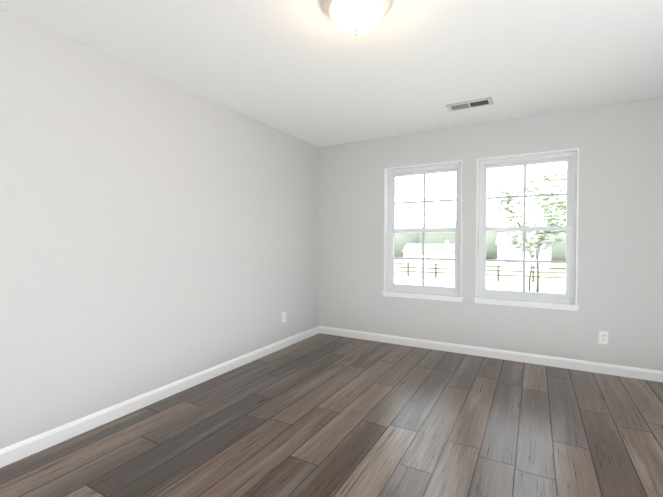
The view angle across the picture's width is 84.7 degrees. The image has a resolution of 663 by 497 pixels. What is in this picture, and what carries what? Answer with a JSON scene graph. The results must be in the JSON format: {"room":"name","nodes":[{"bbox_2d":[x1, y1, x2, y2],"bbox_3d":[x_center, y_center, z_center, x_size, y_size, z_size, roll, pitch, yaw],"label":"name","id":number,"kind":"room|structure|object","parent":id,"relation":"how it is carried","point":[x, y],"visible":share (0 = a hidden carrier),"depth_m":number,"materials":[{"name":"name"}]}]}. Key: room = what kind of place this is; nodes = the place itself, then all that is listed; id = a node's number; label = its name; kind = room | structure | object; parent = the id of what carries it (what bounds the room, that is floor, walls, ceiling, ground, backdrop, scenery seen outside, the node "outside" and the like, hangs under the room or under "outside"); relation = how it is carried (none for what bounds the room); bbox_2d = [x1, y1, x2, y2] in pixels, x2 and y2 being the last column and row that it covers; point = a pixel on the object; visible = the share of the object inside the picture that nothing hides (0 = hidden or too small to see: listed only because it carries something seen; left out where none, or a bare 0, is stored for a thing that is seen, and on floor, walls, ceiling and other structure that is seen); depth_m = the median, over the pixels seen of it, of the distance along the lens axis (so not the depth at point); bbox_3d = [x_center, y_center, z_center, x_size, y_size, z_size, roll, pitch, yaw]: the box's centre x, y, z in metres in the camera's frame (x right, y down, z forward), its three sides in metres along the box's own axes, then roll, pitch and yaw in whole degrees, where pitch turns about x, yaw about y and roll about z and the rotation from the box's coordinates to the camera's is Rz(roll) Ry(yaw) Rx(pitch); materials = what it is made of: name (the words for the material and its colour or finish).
{"room":"empty bedroom","nodes":[
{"label":"empty bedroom","id":0,"kind":"room"},
{"bbox_2d":[0,9,318,448],"bbox_3d":[-1.673,-0.059,2.308,0.200,2.440,6.200,1,1,29],"label":"wall","id":1,"kind":"structure","parent":0,"point":[156,232],"depth_m":2.54,"materials":[{"name":"grey paint"}]},
{"bbox_2d":[0,326,319,467],"bbox_3d":[-1.579,1.115,2.278,0.015,0.093,5.800,1,1,29],"label":"baseboard","id":2,"kind":"structure","parent":1,"relation":"attached to","point":[15,452],"depth_m":2.54,"materials":[{"name":"white wood"}]},
{"bbox_2d":[282,312,285,322],"bbox_3d":[-0.539,0.782,4.138,0.008,0.115,0.070,1,1,29],"label":"electrical outlet","id":3,"kind":"object","parent":1,"relation":"attached to","point":[283,317],"visible":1,"depth_m":4.13,"materials":[{"name":"white plastic"}]},
{"bbox_2d":[0,333,662,496],"bbox_3d":[0.247,1.256,1.258,4.600,0.150,6.200,1,1,29],"label":"floor","id":4,"kind":"structure","parent":0,"point":[321,415],"depth_m":2.26,"materials":[{"name":"brown wood"}]},
{"bbox_2d":[0,0,662,146],"bbox_3d":[0.247,-1.334,1.211,4.600,0.150,6.200,1,1,29],"label":"ceiling","id":5,"kind":"structure","parent":0,"point":[308,71],"depth_m":2.42,"materials":[{"name":"white paint"}]},
{"bbox_2d":[323,0,390,35],"bbox_3d":[0.131,-1.184,1.875,0.352,0.175,0.352,1,1,29],"label":"flush-mount light fixture","id":6,"kind":"object","parent":5,"relation":"attached to","point":[356,17],"visible":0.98,"depth_m":1.82,"materials":[{"name":"white glass"}]},
{"bbox_2d":[446,97,492,111],"bbox_3d":[1.243,-1.291,3.279,0.378,0.012,0.178,1,1,29],"label":"ceiling vent","id":7,"kind":"object","parent":5,"relation":"in","point":[470,104],"visible":1,"depth_m":3.27,"materials":[{"name":"white metal"}]},
{"bbox_2d":[319,97,662,370],"bbox_3d":[1.712,-0.087,3.852,4.200,2.440,0.200,1,1,29],"label":"wall","id":8,"kind":"structure","parent":0,"point":[620,253],"depth_m":3.57,"materials":[{"name":"grey paint"}]},
{"bbox_2d":[382,160,462,301],"bbox_3d":[1.050,-0.189,4.188,0.909,1.520,0.187,1,1,29],"label":"window","id":9,"kind":"structure","parent":8,"relation":"in","point":[430,292],"depth_m":4.22,"materials":[{"name":"white"}]},
{"bbox_2d":[320,326,662,381],"bbox_3d":[1.660,1.088,3.781,4.140,0.093,0.015,1,1,29],"label":"baseboard","id":10,"kind":"structure","parent":8,"relation":"attached to","point":[610,369],"depth_m":3.69,"materials":[{"name":"white wood"}]},
{"bbox_2d":[474,148,578,310],"bbox_3d":[1.953,-0.179,3.683,0.917,1.520,0.187,1,1,29],"label":"window","id":11,"kind":"structure","parent":8,"relation":"in","point":[567,300],"depth_m":3.68,"materials":[{"name":"white"}]},
{"bbox_2d":[599,331,607,344],"bbox_3d":[2.482,0.815,3.319,0.070,0.115,0.008,1,1,29],"label":"electrical outlet","id":12,"kind":"object","parent":8,"relation":"attached to","point":[603,337],"visible":1,"depth_m":3.32,"materials":[{"name":"white plastic"}]},
{"label":"outside","id":13,"kind":"structure","parent":0,"visible":0},
{"bbox_2d":[394,258,565,286],"bbox_3d":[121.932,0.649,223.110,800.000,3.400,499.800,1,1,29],"label":"ground","id":14,"kind":"structure","parent":13,"point":[488,272],"depth_m":63.74,"materials":[{"name":"white"}]},
{"bbox_2d":[403,240,454,265],"bbox_3d":[27.470,1.075,99.545,14.270,6.694,9.315,1,1,29],"label":"house","id":15,"kind":"structure","parent":14,"relation":"on","point":[437,246],"depth_m":96.69,"materials":[{"name":"white"}]},
{"bbox_2d":[394,278,565,293],"bbox_3d":[9.277,2.629,21.731,300.000,0.050,10.700,1,1,29],"label":"street","id":16,"kind":"structure","parent":14,"relation":"on","point":[493,286],"depth_m":25.22,"materials":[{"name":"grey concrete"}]},
{"bbox_2d":[394,262,565,282],"bbox_3d":[13.012,1.875,28.394,144.125,1.312,0.120,1,1,29],"label":"fence","id":17,"kind":"object","parent":14,"relation":"on","point":[407,271],"depth_m":28.34,"materials":[{"name":"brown wood"}]},
{"bbox_2d":[394,219,565,260],"bbox_3d":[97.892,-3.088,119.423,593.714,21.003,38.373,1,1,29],"label":"tree","id":18,"kind":"object","parent":14,"relation":"on","point":[429,225],"depth_m":132.55,"materials":[{"name":"green plant"}]},
{"bbox_2d":[495,232,553,270],"bbox_3d":[44.212,0.053,83.513,11.316,9.328,10.759,1,1,29],"label":"house","id":19,"kind":"structure","parent":14,"relation":"on","point":[500,238],"depth_m":80.25,"materials":[{"name":"white"}]},
{"bbox_2d":[489,164,566,291],"bbox_3d":[4.905,0.466,8.973,2.034,4.856,2.256,1,1,29],"label":"tree","id":20,"kind":"object","parent":14,"relation":"on","point":[558,204],"depth_m":8.66,"materials":[{"name":"green plant"}]}
]}

